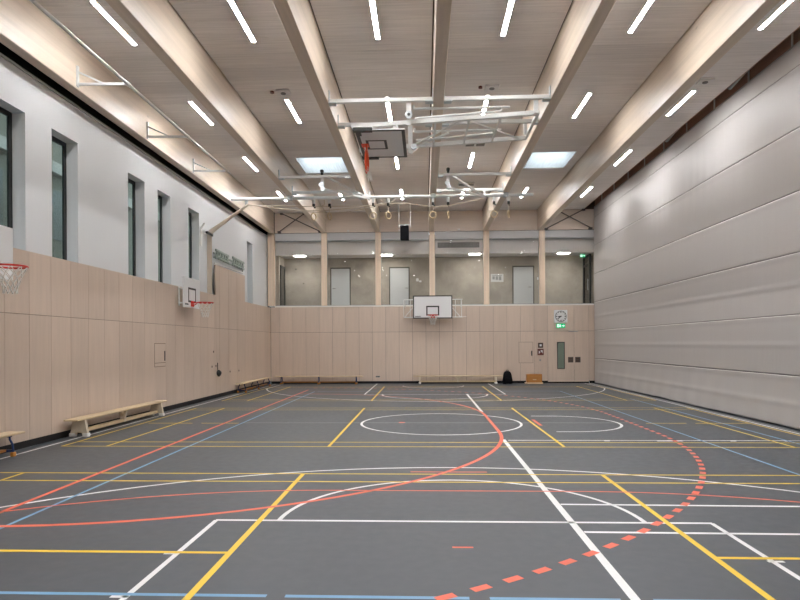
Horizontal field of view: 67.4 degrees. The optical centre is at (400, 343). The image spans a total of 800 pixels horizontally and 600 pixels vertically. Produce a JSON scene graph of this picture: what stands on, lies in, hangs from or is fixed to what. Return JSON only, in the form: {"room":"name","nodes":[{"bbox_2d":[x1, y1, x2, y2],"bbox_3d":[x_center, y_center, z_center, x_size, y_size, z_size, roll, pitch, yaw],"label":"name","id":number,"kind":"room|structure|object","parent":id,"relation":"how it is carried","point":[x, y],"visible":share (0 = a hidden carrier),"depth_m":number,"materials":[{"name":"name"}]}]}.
{"room":"sports hall","nodes":[
{"label":"sports hall","id":0,"kind":"room"},
{"bbox_2d":[0,56,270,446],"bbox_3d":[-6.566,-1.503,12.921,0.435,6.580,27.900,0,0,2],"label":"wall","id":1,"kind":"structure","parent":0,"point":[79,333],"depth_m":13.14,"materials":[{"name":"brown wood"}]},
{"bbox_2d":[0,107,12,227],"bbox_3d":[-6.872,-2.826,10.126,0.040,2.470,0.850,0,0,2],"label":"window","id":2,"kind":"structure","parent":1,"relation":"in","point":[5,112],"depth_m":10.48,"materials":[{"name":"black metal"}]},
{"bbox_2d":[0,225,28,293],"bbox_3d":[-6.207,-1.302,9.038,0.945,1.105,0.948,0,0,-42],"label":"goal","id":3,"kind":"object","parent":1,"relation":"attached to","point":[6,233],"visible":1,"depth_m":9.37,"materials":[{"name":"white metal"}]},
{"bbox_2d":[52,136,66,259],"bbox_3d":[-6.808,-2.826,11.725,0.040,2.470,0.850,0,0,2],"label":"window","id":4,"kind":"structure","parent":1,"relation":"in","point":[54,139],"depth_m":12.07,"materials":[{"name":"black metal"}]},
{"bbox_2d":[128,178,135,275],"bbox_3d":[-6.692,-2.827,14.627,0.040,2.470,0.840,0,0,2],"label":"window","id":5,"kind":"structure","parent":1,"relation":"in","point":[130,181],"depth_m":14.96,"materials":[{"name":"black metal"}]},
{"bbox_2d":[0,43,269,307],"bbox_3d":[-6.791,-3.741,13.030,0.630,4.260,28.100,0,0,2],"label":"trim","id":6,"kind":"structure","parent":1,"relation":"attached to","point":[4,50],"depth_m":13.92,"materials":[{"name":"metal"}]},
{"bbox_2d":[0,381,270,453],"bbox_3d":[-6.393,1.727,12.915,0.080,0.120,27.700,0,0,2],"label":"baseboard","id":7,"kind":"structure","parent":1,"relation":"attached to","point":[35,441],"depth_m":11.56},
{"bbox_2d":[154,343,165,366],"bbox_3d":[-6.225,0.291,15.530,0.019,0.610,0.660,0,0,2],"label":"hatch","id":8,"kind":"object","parent":1,"relation":"attached to","point":[159,348],"visible":1,"depth_m":15.49,"materials":[{"name":"brown wood"}]},
{"bbox_2d":[158,195,162,282],"bbox_3d":[-6.630,-2.827,16.186,0.040,2.470,0.800,0,0,2],"label":"window","id":9,"kind":"structure","parent":1,"relation":"in","point":[159,197],"depth_m":16.50,"materials":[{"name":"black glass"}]},
{"bbox_2d":[188,212,191,277],"bbox_3d":[-6.548,-2.828,18.254,0.040,2.470,0.840,0,0,2],"label":"window","id":10,"kind":"structure","parent":1,"relation":"in","point":[189,213],"depth_m":18.59,"materials":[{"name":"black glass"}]},
{"bbox_2d":[178,276,213,316],"bbox_3d":[-5.888,-1.304,17.051,0.945,1.105,0.948,0,0,-42],"label":"goal","id":11,"kind":"object","parent":1,"relation":"attached to","point":[191,287],"visible":1,"depth_m":16.93,"materials":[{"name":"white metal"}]},
{"bbox_2d":[200,223,212,245],"bbox_3d":[-6.199,-3.435,19.176,0.139,0.742,0.910,0,0,2],"label":"hook","id":12,"kind":"object","parent":1,"relation":"attached to","point":[203,224],"visible":1,"depth_m":18.79,"materials":[{"name":"white metal"}]},
{"bbox_2d":[207,198,482,292],"bbox_3d":[-1.775,-3.203,19.756,8.908,3.092,0.689,0,0,-3],"label":"rope","id":13,"kind":"object","parent":12,"relation":"hanging from","point":[481,198],"visible":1,"depth_m":19.77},
{"bbox_2d":[213,249,244,273],"bbox_3d":[-6.109,-2.907,21.509,0.080,0.515,3.300,0,0,2],"label":"sign","id":14,"kind":"object","parent":1,"relation":"attached to","point":[221,256],"visible":1,"depth_m":21.22,"materials":[{"name":"teal metal"}]},
{"bbox_2d":[276,256,284,304],"bbox_3d":[-5.571,-3.118,27.618,0.200,3.400,1.150,0,0,2],"label":"wall","id":15,"kind":"structure","parent":0,"point":[280,260],"depth_m":27.05,"materials":[{"name":"paint"}]},
{"bbox_2d":[280,265,284,304],"bbox_3d":[-5.442,-2.548,27.653,0.050,2.060,0.830,0,0,2],"label":"door","id":16,"kind":"structure","parent":15,"relation":"in","point":[282,268],"depth_m":27.63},
{"bbox_2d":[0,383,799,599],"bbox_3d":[0.812,1.810,12.628,15.400,0.122,27.900,0,0,2],"label":"floor","id":17,"kind":"structure","parent":0,"point":[375,491],"depth_m":6.70,"materials":[{"name":"rubber"}]},
{"bbox_2d":[0,431,24,456],"bbox_3d":[-6.356,1.606,7.809,0.350,0.360,4.000,0,0,2],"label":"bench","id":18,"kind":"object","parent":17,"relation":"on","point":[9,434],"visible":1,"depth_m":9.49,"materials":[{"name":"brown wood"}]},
{"bbox_2d":[63,400,166,436],"bbox_3d":[-6.112,1.605,13.194,0.370,0.360,3.920,0,0,2],"label":"bench","id":19,"kind":"object","parent":17,"relation":"on","point":[79,424],"visible":1,"depth_m":12.62,"materials":[{"name":"brown wood"}]},
{"bbox_2d":[236,377,271,392],"bbox_3d":[-5.720,1.603,23.547,0.350,0.360,4.000,0,0,2],"label":"bench","id":20,"kind":"object","parent":17,"relation":"on","point":[264,378],"visible":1,"depth_m":23.24,"materials":[{"name":"brown wood"}]},
{"bbox_2d":[274,376,362,383],"bbox_3d":[-3.596,1.593,26.364,3.900,0.360,0.350,0,0,2],"label":"bench","id":21,"kind":"object","parent":17,"relation":"on","point":[282,382],"visible":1,"depth_m":26.27,"materials":[{"name":"brown wood"}]},
{"bbox_2d":[413,375,502,383],"bbox_3d":[2.489,1.562,26.122,3.900,0.360,0.370,0,0,2],"label":"bench","id":22,"kind":"object","parent":17,"relation":"on","point":[457,377],"visible":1,"depth_m":26.07,"materials":[{"name":"brown wood"}]},
{"bbox_2d":[502,370,512,383],"bbox_3d":[4.628,1.432,25.935,0.473,0.600,0.420,0,0,2],"label":"backpack","id":23,"kind":"object","parent":17,"relation":"on","point":[507,376],"visible":0.99,"depth_m":25.88,"materials":[{"name":"black fabric"}]},
{"bbox_2d":[525,374,542,383],"bbox_3d":[5.758,1.516,25.917,0.730,0.420,0.390,0,0,2],"label":"wooden box","id":24,"kind":"object","parent":17,"relation":"on","point":[530,378],"visible":0.99,"depth_m":25.79,"materials":[{"name":"orange wood"}]},
{"bbox_2d":[35,0,799,212],"bbox_3d":[0.723,-6.099,12.630,15.700,0.500,28.100,0,0,2],"label":"ceiling","id":25,"kind":"structure","parent":0,"point":[398,64],"depth_m":12.90,"materials":[{"name":"wood"}]},
{"bbox_2d":[89,0,136,44],"bbox_3d":[-5.181,-5.801,10.864,0.084,0.036,1.500,0,0,2],"label":"recessed light","id":26,"kind":"object","parent":25,"relation":"in","point":[95,3],"visible":1,"depth_m":10.79,"materials":[{"name":"grey"}]},
{"bbox_2d":[0,0,273,232],"bbox_3d":[-6.290,-5.384,12.859,0.220,0.960,27.600,0,0,2],"label":"roof beam","id":27,"kind":"structure","parent":25,"relation":"attached to","point":[25,29],"depth_m":12.65,"materials":[{"name":"wood"}]},
{"bbox_2d":[29,0,230,173],"bbox_3d":[-5.760,-5.147,10.411,1.032,0.400,14.350,0,0,2],"label":"rail","id":28,"kind":"object","parent":27,"relation":"attached to","point":[99,83],"visible":1,"depth_m":11.52,"materials":[{"name":"white metal"}]},
{"bbox_2d":[188,100,213,124],"bbox_3d":[-5.013,-5.802,15.080,0.084,0.036,1.500,0,0,2],"label":"recessed light","id":29,"kind":"object","parent":25,"relation":"in","point":[191,102],"visible":1,"depth_m":15.04,"materials":[{"name":"grey"}]},
{"bbox_2d":[105,0,325,232],"bbox_3d":[-3.970,-5.401,12.817,0.220,0.950,27.700,0,0,2],"label":"roof beam","id":30,"kind":"structure","parent":25,"relation":"attached to","point":[157,23],"depth_m":12.07,"materials":[{"name":"wood"}]},
{"bbox_2d":[278,170,369,200],"bbox_3d":[-2.323,-4.881,18.801,2.590,0.665,1.990,0,0,2],"label":"frame","id":31,"kind":"object","parent":30,"relation":"attached to","point":[322,176],"visible":0.91,"depth_m":18.27,"materials":[{"name":"white metal"}]},
{"bbox_2d":[228,0,255,41],"bbox_3d":[-2.853,-5.813,10.771,0.084,0.036,1.500,0,0,2],"label":"recessed light","id":32,"kind":"object","parent":25,"relation":"in","point":[232,3],"visible":1,"depth_m":10.75,"materials":[{"name":"grey"}]},
{"bbox_2d":[242,156,257,170],"bbox_3d":[-4.843,-5.803,19.337,0.084,0.036,1.500,0,0,2],"label":"recessed light","id":33,"kind":"object","parent":25,"relation":"in","point":[244,157],"visible":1,"depth_m":19.33,"materials":[{"name":"grey"}]},
{"bbox_2d":[270,89,290,95],"bbox_3d":[-2.757,-5.799,13.755,0.459,0.065,0.337,0,0,2],"label":"ceiling detector","id":34,"kind":"object","parent":25,"relation":"attached to","point":[280,92],"visible":1,"depth_m":13.75,"materials":[{"name":"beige plastic"}]},
{"bbox_2d":[285,98,300,122],"bbox_3d":[-2.685,-5.814,14.988,0.084,0.036,1.500,0,0,2],"label":"recessed light","id":35,"kind":"object","parent":25,"relation":"in","point":[288,102],"visible":1,"depth_m":14.90,"materials":[{"name":"grey"}]},
{"bbox_2d":[297,157,345,172],"bbox_3d":[-2.521,-6.014,19.625,1.580,0.338,1.780,0,0,2],"label":"window","id":36,"kind":"structure","parent":25,"relation":"attached to","point":[326,165],"depth_m":20.46,"materials":[{"name":"white glass"}]},
{"bbox_2d":[272,0,379,231],"bbox_3d":[-1.582,-5.413,12.722,0.220,0.950,27.700,0,0,2],"label":"roof beam","id":37,"kind":"structure","parent":25,"relation":"attached to","point":[297,18],"depth_m":11.85,"materials":[{"name":"wood"}]},
{"bbox_2d":[231,192,532,204],"bbox_3d":[-0.665,-4.802,19.841,10.020,0.280,0.140,0,0,2],"label":"rail","id":38,"kind":"object","parent":37,"relation":"attached to","point":[505,194],"visible":0.86,"depth_m":19.80,"materials":[{"name":"white metal"}]},
{"bbox_2d":[211,200,324,293],"bbox_3d":[-4.368,-3.204,19.928,3.709,3.120,0.438,0,0,-5],"label":"rope","id":39,"kind":"object","parent":38,"relation":"hanging from","point":[324,200],"visible":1,"depth_m":19.68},
{"bbox_2d":[209,199,383,292],"bbox_3d":[-3.391,-3.212,19.896,5.669,3.128,0.528,0,0,-4],"label":"rope","id":40,"kind":"object","parent":38,"relation":"hanging from","point":[380,199],"visible":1,"depth_m":19.56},
{"bbox_2d":[208,199,394,292],"bbox_3d":[-3.210,-3.214,19.854,6.054,3.130,0.583,0,0,-5],"label":"rope","id":41,"kind":"object","parent":38,"relation":"hanging from","point":[394,199],"visible":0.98,"depth_m":19.51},
{"bbox_2d":[311,199,316,219],"bbox_3d":[-2.892,-4.447,19.930,0.100,0.688,0.258,0,0,38],"label":"ring","id":42,"kind":"object","parent":38,"relation":"hanging from","point":[313,200],"visible":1,"depth_m":19.91,"materials":[{"name":"brown wood"}]},
{"bbox_2d":[327,199,331,219],"bbox_3d":[-2.362,-4.450,19.909,0.100,0.688,0.258,0,0,26],"label":"ring","id":43,"kind":"object","parent":38,"relation":"hanging from","point":[329,200],"visible":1,"depth_m":19.88,"materials":[{"name":"brown wood"}]},
{"bbox_2d":[369,199,376,219],"bbox_3d":[-0.913,-4.457,19.851,0.258,0.688,0.100,0,0,2],"label":"ring","id":44,"kind":"object","parent":38,"relation":"hanging from","point":[372,199],"visible":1,"depth_m":19.83,"materials":[{"name":"brown wood"}]},
{"bbox_2d":[385,198,390,218],"bbox_3d":[-0.413,-4.459,19.831,0.258,0.688,0.100,0,0,-41],"label":"ring","id":45,"kind":"object","parent":38,"relation":"hanging from","point":[388,199],"visible":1,"depth_m":19.80,"materials":[{"name":"brown wood"}]},
{"bbox_2d":[429,198,436,218],"bbox_3d":[1.065,-4.467,19.772,0.258,0.688,0.100,0,0,2],"label":"ring","id":46,"kind":"object","parent":38,"relation":"hanging from","point":[432,198],"visible":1,"depth_m":19.75,"materials":[{"name":"brown wood"}]},
{"bbox_2d":[446,198,449,218],"bbox_3d":[1.565,-4.469,19.753,0.100,0.688,0.258,0,0,18],"label":"ring","id":47,"kind":"object","parent":38,"relation":"hanging from","point":[447,199],"visible":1,"depth_m":19.73,"materials":[{"name":"brown wood"}]},
{"bbox_2d":[490,197,497,217],"bbox_3d":[3.064,-4.477,19.693,0.258,0.688,0.100,0,0,2],"label":"ring","id":48,"kind":"object","parent":38,"relation":"hanging from","point":[493,197],"visible":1,"depth_m":19.68,"materials":[{"name":"brown wood"}]},
{"bbox_2d":[507,197,509,217],"bbox_3d":[3.543,-4.479,19.674,0.100,0.688,0.258,0,0,24],"label":"ring","id":49,"kind":"object","parent":38,"relation":"hanging from","point":[508,198],"visible":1,"depth_m":19.64,"materials":[{"name":"brown wood"}]},
{"bbox_2d":[370,0,379,38],"bbox_3d":[-0.465,-5.825,10.676,0.084,0.036,1.500,0,0,2],"label":"recessed light","id":50,"kind":"object","parent":25,"relation":"in","point":[372,2],"visible":1,"depth_m":10.72,"materials":[{"name":"grey"}]},
{"bbox_2d":[385,96,391,120],"bbox_3d":[-0.297,-5.826,14.892,0.084,0.036,1.500,0,0,2],"label":"recessed light","id":51,"kind":"object","parent":25,"relation":"in","point":[387,104],"visible":0.88,"depth_m":14.94,"materials":[{"name":"grey"}]},
{"bbox_2d":[386,103,391,120],"bbox_3d":[-0.297,-5.816,14.892,0.076,0.018,1.491,0,0,2],"label":"diffuser","id":52,"kind":"object","parent":51,"relation":"attached to","point":[387,104],"depth_m":15.00,"materials":[{"name":"grey"}]},
{"bbox_2d":[398,204,410,240],"bbox_3d":[0.164,-5.096,25.107,0.540,1.500,0.310,0,0,2],"label":"loudspeaker","id":53,"kind":"object","parent":25,"relation":"hanging from","point":[404,228],"visible":1,"depth_m":24.96,"materials":[{"name":"black plastic"}]},
{"bbox_2d":[401,226,407,238],"bbox_3d":[0.160,-4.646,24.957,0.320,0.540,0.010,0,0,2],"label":"grille","id":54,"kind":"object","parent":53,"relation":"attached to","point":[404,229],"depth_m":24.95,"materials":[{"name":"black fabric"}]},
{"bbox_2d":[428,0,451,231],"bbox_3d":[0.786,-5.424,12.628,0.220,0.950,27.700,0,0,2],"label":"roof beam","id":55,"kind":"structure","parent":25,"relation":"attached to","point":[442,8],"depth_m":11.14,"materials":[{"name":"wood"}]},
{"bbox_2d":[328,85,550,181],"bbox_3d":[0.812,-4.398,13.027,4.530,1.664,1.900,0,0,2],"label":"goal","id":56,"kind":"object","parent":55,"relation":"attached to","point":[375,144],"visible":0.99,"depth_m":12.49,"materials":[{"name":"white metal"}]},
{"bbox_2d":[458,182,474,185],"bbox_3d":[2.391,-5.820,21.821,0.600,0.075,0.300,0,0,2],"label":"ceiling box","id":57,"kind":"object","parent":25,"relation":"attached to","point":[459,183],"visible":0.82,"depth_m":21.72,"materials":[{"name":"white metal"}]},
{"bbox_2d":[468,152,473,167],"bbox_3d":[2.241,-5.838,19.055,0.084,0.036,1.500,0,0,2],"label":"recessed light","id":58,"kind":"object","parent":25,"relation":"in","point":[472,153],"visible":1,"depth_m":18.95,"materials":[{"name":"grey"}]},
{"bbox_2d":[464,143,485,146],"bbox_3d":[2.166,-5.819,17.427,0.600,0.075,0.300,0,0,2],"label":"ceiling box","id":59,"kind":"object","parent":25,"relation":"attached to","point":[482,144],"visible":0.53,"depth_m":17.47,"materials":[{"name":"white metal"}]},
{"bbox_2d":[466,143,484,145],"bbox_3d":[2.166,-5.784,17.427,0.540,0.005,0.240,0,0,2],"label":"grille","id":60,"kind":"object","parent":59,"relation":"attached to","point":[483,144],"depth_m":17.43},
{"bbox_2d":[478,84,499,90],"bbox_3d":[1.991,-5.823,13.545,0.465,0.065,0.333,0,0,2],"label":"ceiling detector","id":61,"kind":"object","parent":25,"relation":"attached to","point":[488,87],"visible":1,"depth_m":13.54,"materials":[{"name":"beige plastic"}]},
{"bbox_2d":[501,0,513,35],"bbox_3d":[1.903,-5.837,10.582,0.084,0.036,1.500,0,0,2],"label":"recessed light","id":62,"kind":"object","parent":25,"relation":"in","point":[511,2],"visible":1,"depth_m":10.69,"materials":[{"name":"grey"}]},
{"bbox_2d":[483,0,615,230],"bbox_3d":[3.164,-5.436,12.533,0.220,0.950,27.700,0,0,2],"label":"roof beam","id":63,"kind":"structure","parent":25,"relation":"attached to","point":[584,19],"depth_m":11.70,"materials":[{"name":"wood"}]},
{"bbox_2d":[437,166,511,198],"bbox_3d":[2.218,-4.904,18.620,2.160,0.665,1.990,0,0,2],"label":"frame","id":64,"kind":"object","parent":63,"relation":"attached to","point":[447,174],"visible":0.92,"depth_m":17.96,"materials":[{"name":"white metal"}]},
{"bbox_2d":[524,152,574,167],"bbox_3d":[4.742,-6.050,19.195,1.410,0.338,1.780,0,0,2],"label":"window","id":65,"kind":"structure","parent":25,"relation":"attached to","point":[547,160],"depth_m":20.03,"materials":[{"name":"white glass"}]},
{"bbox_2d":[572,92,591,117],"bbox_3d":[4.439,-5.849,14.704,0.084,0.036,1.500,0,0,2],"label":"recessed light","id":66,"kind":"object","parent":25,"relation":"in","point":[587,96],"visible":1,"depth_m":14.65,"materials":[{"name":"grey"}]},
{"bbox_2d":[614,149,631,164],"bbox_3d":[6.987,-5.862,18.866,0.084,0.036,1.500,0,0,2],"label":"recessed light","id":67,"kind":"object","parent":25,"relation":"in","point":[629,150],"visible":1,"depth_m":18.71,"materials":[{"name":"grey"}]},
{"bbox_2d":[628,0,653,32],"bbox_3d":[4.271,-5.849,10.487,0.084,0.036,1.500,0,0,2],"label":"recessed light","id":68,"kind":"object","parent":25,"relation":"in","point":[649,2],"visible":1,"depth_m":10.68,"materials":[{"name":"grey"}]},
{"bbox_2d":[537,0,780,229],"bbox_3d":[5.552,-5.448,12.438,0.220,0.950,27.700,0,0,2],"label":"roof beam","id":69,"kind":"structure","parent":25,"relation":"attached to","point":[722,23],"depth_m":12.40,"materials":[{"name":"wood"}]},
{"bbox_2d":[666,90,695,115],"bbox_3d":[6.817,-5.861,14.609,0.084,0.036,1.500,0,0,2],"label":"recessed light","id":70,"kind":"object","parent":25,"relation":"in","point":[691,92],"visible":1,"depth_m":14.53,"materials":[{"name":"grey"}]},
{"bbox_2d":[594,33,799,429],"bbox_3d":[7.776,-2.295,12.350,0.300,7.978,27.700,0,0,2],"label":"curtain","id":71,"kind":"object","parent":25,"relation":"hanging from","point":[697,252],"visible":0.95,"depth_m":15.21,"materials":[{"name":"grey fabric"}]},
{"bbox_2d":[595,27,799,204],"bbox_3d":[8.039,-5.636,12.339,0.220,1.300,27.700,0,0,2],"label":"roof beam","id":72,"kind":"structure","parent":25,"relation":"attached to","point":[785,45],"depth_m":15.42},
{"bbox_2d":[695,78,714,84],"bbox_3d":[6.746,-5.847,13.285,0.341,0.065,0.320,0,0,2],"label":"ceiling detector","id":73,"kind":"object","parent":25,"relation":"attached to","point":[702,81],"visible":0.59,"depth_m":13.28,"materials":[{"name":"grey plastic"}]},
{"bbox_2d":[727,65,754,89],"bbox_3d":[7.680,-6.059,13.555,0.151,0.150,1.316,0,0,9],"label":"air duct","id":74,"kind":"object","parent":25,"relation":"attached to","point":[735,82],"visible":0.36,"depth_m":13.85,"materials":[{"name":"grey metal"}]},
{"bbox_2d":[758,0,792,29],"bbox_3d":[6.650,-5.861,10.393,0.084,0.036,1.500,0,0,2],"label":"recessed light","id":75,"kind":"object","parent":25,"relation":"in","point":[786,3],"visible":1,"depth_m":10.64,"materials":[{"name":"grey"}]},
{"bbox_2d":[267,200,594,233],"bbox_3d":[1.506,-5.655,26.585,14.950,1.395,0.250,0,0,2],"label":"wall","id":76,"kind":"structure","parent":0,"point":[519,220],"depth_m":26.45,"materials":[{"name":"wood"}]},
{"bbox_2d":[275,233,320,240],"bbox_3d":[-4.575,-4.763,26.817,2.070,0.320,0.170,0,0,2],"label":"trim","id":77,"kind":"structure","parent":76,"relation":"attached to","point":[296,236],"depth_m":26.73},
{"bbox_2d":[277,213,320,232],"bbox_3d":[-4.496,-5.373,26.617,1.950,0.880,0.161,0,0,2],"label":"brace","id":78,"kind":"object","parent":76,"relation":"attached to","point":[280,213],"visible":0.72,"depth_m":26.57,"materials":[{"name":"metal"}]},
{"bbox_2d":[327,232,374,240],"bbox_3d":[-2.202,-4.774,26.723,2.140,0.320,0.170,0,0,2],"label":"trim","id":79,"kind":"structure","parent":76,"relation":"attached to","point":[330,236],"depth_m":26.64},
{"bbox_2d":[381,232,428,239],"bbox_3d":[0.195,-4.786,26.627,2.118,0.320,0.170,0,0,2],"label":"trim","id":80,"kind":"structure","parent":76,"relation":"attached to","point":[384,235],"depth_m":26.56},
{"bbox_2d":[435,231,482,238],"bbox_3d":[2.579,-4.798,26.532,2.114,0.320,0.170,0,0,2],"label":"trim","id":81,"kind":"structure","parent":76,"relation":"attached to","point":[457,234],"depth_m":26.45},
{"bbox_2d":[489,230,538,238],"bbox_3d":[4.985,-4.810,26.437,2.163,0.320,0.170,0,0,2],"label":"trim","id":82,"kind":"structure","parent":76,"relation":"attached to","point":[492,234],"depth_m":26.35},
{"bbox_2d":[544,209,592,229],"bbox_3d":[7.314,-5.432,26.147,2.050,0.880,0.161,0,0,2],"label":"brace","id":83,"kind":"object","parent":76,"relation":"attached to","point":[581,209],"visible":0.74,"depth_m":26.10,"materials":[{"name":"metal"}]},
{"bbox_2d":[545,230,593,237],"bbox_3d":[7.627,-4.824,26.331,2.585,0.320,0.170,0,0,2],"label":"trim","id":84,"kind":"structure","parent":76,"relation":"attached to","point":[548,233],"depth_m":26.26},
{"bbox_2d":[271,305,594,380],"bbox_3d":[1.535,0.014,26.610,14.950,3.345,0.300,0,0,2],"label":"wall","id":85,"kind":"structure","parent":0,"point":[369,343],"depth_m":26.50,"materials":[{"name":"brown wood"}]},
{"bbox_2d":[275,241,321,305],"bbox_3d":[-4.567,-3.143,26.822,2.090,2.910,0.080,0,0,2],"label":"window","id":86,"kind":"structure","parent":85,"relation":"in","point":[275,241],"depth_m":26.82,"materials":[{"name":"grey metal"}]},
{"bbox_2d":[327,240,375,305],"bbox_3d":[-2.194,-3.155,26.728,2.160,2.910,0.080,0,0,2],"label":"window","id":87,"kind":"structure","parent":85,"relation":"in","point":[334,240],"depth_m":26.75,"materials":[{"name":"grey metal"}]},
{"bbox_2d":[381,239,428,304],"bbox_3d":[0.203,-3.167,26.632,2.138,2.910,0.080,0,0,2],"label":"window","id":88,"kind":"structure","parent":85,"relation":"in","point":[418,239],"depth_m":26.62,"materials":[{"name":"grey metal"}]},
{"bbox_2d":[271,381,594,383],"bbox_3d":[1.589,1.697,26.493,14.750,0.100,0.050,0,0,2],"label":"baseboard","id":89,"kind":"structure","parent":85,"relation":"attached to","point":[272,382],"depth_m":26.59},
{"bbox_2d":[403,295,465,324],"bbox_3d":[1.478,-1.450,25.900,2.735,1.285,1.147,0,0,2],"label":"goal","id":90,"kind":"object","parent":85,"relation":"attached to","point":[429,307],"visible":1,"depth_m":25.95,"materials":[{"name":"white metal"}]},
{"bbox_2d":[275,304,593,307],"bbox_3d":[1.671,-1.689,26.594,14.560,0.060,0.320,0,0,2],"label":"trim","id":91,"kind":"structure","parent":85,"relation":"on","point":[483,304],"depth_m":26.41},
{"bbox_2d":[267,233,275,305],"bbox_3d":[-5.765,-3.300,26.805,0.300,3.234,0.310,0,0,2],"label":"timber post","id":92,"kind":"object","parent":91,"relation":"on","point":[270,236],"visible":1,"depth_m":26.65,"materials":[{"name":"wood"}]},
{"bbox_2d":[321,233,326,305],"bbox_3d":[-3.400,-3.311,26.741,0.250,3.234,0.250,0,0,2],"label":"timber post","id":93,"kind":"object","parent":91,"relation":"on","point":[323,235],"visible":1,"depth_m":26.61,"materials":[{"name":"wood"}]},
{"bbox_2d":[375,232,380,304],"bbox_3d":[-0.992,-3.324,26.645,0.250,3.234,0.250,0,0,2],"label":"timber post","id":94,"kind":"object","parent":91,"relation":"on","point":[377,234],"visible":1,"depth_m":26.52,"materials":[{"name":"wood"}]},
{"bbox_2d":[429,232,434,294],"bbox_3d":[1.394,-3.335,26.550,0.250,3.234,0.250,0,0,2],"label":"timber post","id":95,"kind":"object","parent":91,"relation":"on","point":[431,234],"visible":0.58,"depth_m":26.43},
{"bbox_2d":[483,231,489,303],"bbox_3d":[3.776,-3.347,26.455,0.250,3.234,0.250,0,0,2],"label":"timber post","id":96,"kind":"object","parent":91,"relation":"on","point":[486,299],"visible":1,"depth_m":26.33,"materials":[{"name":"wood"}]},
{"bbox_2d":[539,230,544,303],"bbox_3d":[6.207,-3.360,26.358,0.250,3.234,0.250,0,0,2],"label":"timber post","id":97,"kind":"object","parent":91,"relation":"on","point":[541,232],"visible":1,"depth_m":26.23,"materials":[{"name":"wood"}]},
{"bbox_2d":[435,239,483,304],"bbox_3d":[2.587,-3.178,26.537,2.134,2.910,0.080,0,0,2],"label":"window","id":98,"kind":"structure","parent":85,"relation":"in","point":[435,239],"depth_m":26.50,"materials":[{"name":"grey metal"}]},
{"bbox_2d":[489,238,538,303],"bbox_3d":[4.994,-3.190,26.442,2.183,2.910,0.080,0,0,2],"label":"window","id":99,"kind":"structure","parent":85,"relation":"in","point":[502,238],"depth_m":26.40,"materials":[{"name":"grey metal"}]},
{"bbox_2d":[519,342,532,362],"bbox_3d":[5.497,0.380,26.292,0.620,0.925,0.019,0,0,2],"label":"hatch","id":100,"kind":"object","parent":85,"relation":"attached to","point":[525,348],"visible":1,"depth_m":26.30,"materials":[{"name":"brown wood"}]},
{"bbox_2d":[554,310,566,322],"bbox_3d":[6.997,-1.200,26.201,0.570,0.560,0.083,0,0,2],"label":"wall clock","id":101,"kind":"object","parent":85,"relation":"attached to","point":[560,316],"visible":1,"depth_m":26.17,"materials":[{"name":"plastic"}]},
{"bbox_2d":[548,331,588,382],"bbox_3d":[7.346,0.568,26.309,1.800,2.300,0.240,0,0,2],"label":"door","id":102,"kind":"structure","parent":85,"relation":"in","point":[568,351],"depth_m":26.23,"materials":[{"name":"brown wood"}]},
{"bbox_2d":[545,237,593,303],"bbox_3d":[7.636,-3.204,26.336,2.605,2.910,0.080,0,0,2],"label":"window","id":103,"kind":"structure","parent":85,"relation":"in","point":[585,237],"depth_m":26.31,"materials":[{"name":"grey metal"}]},
{"bbox_2d":[276,239,593,258],"bbox_3d":[1.668,-4.429,27.364,14.600,0.850,1.380,0,0,2],"label":"ceiling","id":104,"kind":"structure","parent":0,"point":[522,247],"depth_m":26.76,"materials":[{"name":"paint"}]},
{"bbox_2d":[435,240,481,249],"bbox_3d":[2.564,-4.388,26.609,2.050,0.400,0.049,0,0,2],"label":"ceiling vent","id":105,"kind":"object","parent":104,"relation":"in","point":[458,244],"visible":1,"depth_m":26.60,"materials":[{"name":"grey metal"}]},
{"bbox_2d":[285,256,592,304],"bbox_3d":[1.700,-3.154,28.004,14.600,3.400,0.200,0,0,2],"label":"wall","id":106,"kind":"structure","parent":0,"point":[458,277],"depth_m":27.88,"materials":[{"name":"paint"}]},
{"bbox_2d":[330,267,350,304],"bbox_3d":[-2.818,-2.551,28.059,0.960,2.040,0.069,0,0,2],"label":"door","id":107,"kind":"structure","parent":106,"relation":"in","point":[340,278],"depth_m":28.08,"materials":[{"name":"grey wood"}]},
{"bbox_2d":[389,267,409,304],"bbox_3d":[-0.061,-2.565,27.950,0.960,2.040,0.069,0,0,2],"label":"door","id":108,"kind":"structure","parent":106,"relation":"in","point":[399,277],"depth_m":27.97,"materials":[{"name":"grey wood"}]},
{"bbox_2d":[491,274,502,281],"bbox_3d":[4.474,-3.053,27.786,0.580,0.370,0.014,0,0,2],"label":"paper notice","id":109,"kind":"object","parent":106,"relation":"attached to","point":[494,277],"visible":1,"depth_m":27.78,"materials":[{"name":"white paper"}]},
{"bbox_2d":[512,266,533,303],"bbox_3d":[5.675,-2.594,27.721,1.000,2.040,0.069,0,0,2],"label":"door","id":110,"kind":"structure","parent":106,"relation":"in","point":[522,276],"depth_m":27.74,"materials":[{"name":"grey wood"}]},
{"bbox_2d":[583,254,590,302],"bbox_3d":[8.390,-2.787,27.067,0.120,2.400,1.120,0,0,2],"label":"door","id":111,"kind":"structure","parent":106,"relation":"in","point":[588,255],"depth_m":26.67,"materials":[{"name":"black metal"}]},
{"bbox_2d":[592,255,593,302],"bbox_3d":[8.917,-3.190,27.041,0.200,3.400,1.150,0,0,2],"label":"wall","id":112,"kind":"structure","parent":0,"point":[592,255],"depth_m":27.47,"materials":[{"name":"paint"}]},
{"label":"outside","id":113,"kind":"structure","parent":0,"visible":0},
{"bbox_3d":[-17.582,1.993,30.724,22.400,0.100,80.000,0,0,2],"label":"ground","id":114,"kind":"structure","parent":113,"visible":0},
{"bbox_2d":[0,113,274,307],"bbox_3d":[-11.322,-5.189,27.972,1.200,14.000,65.000,0,0,2],"label":"neighbouring building","id":115,"kind":"structure","parent":114,"relation":"on","point":[56,148],"depth_m":19.50,"materials":[{"name":"glass"}]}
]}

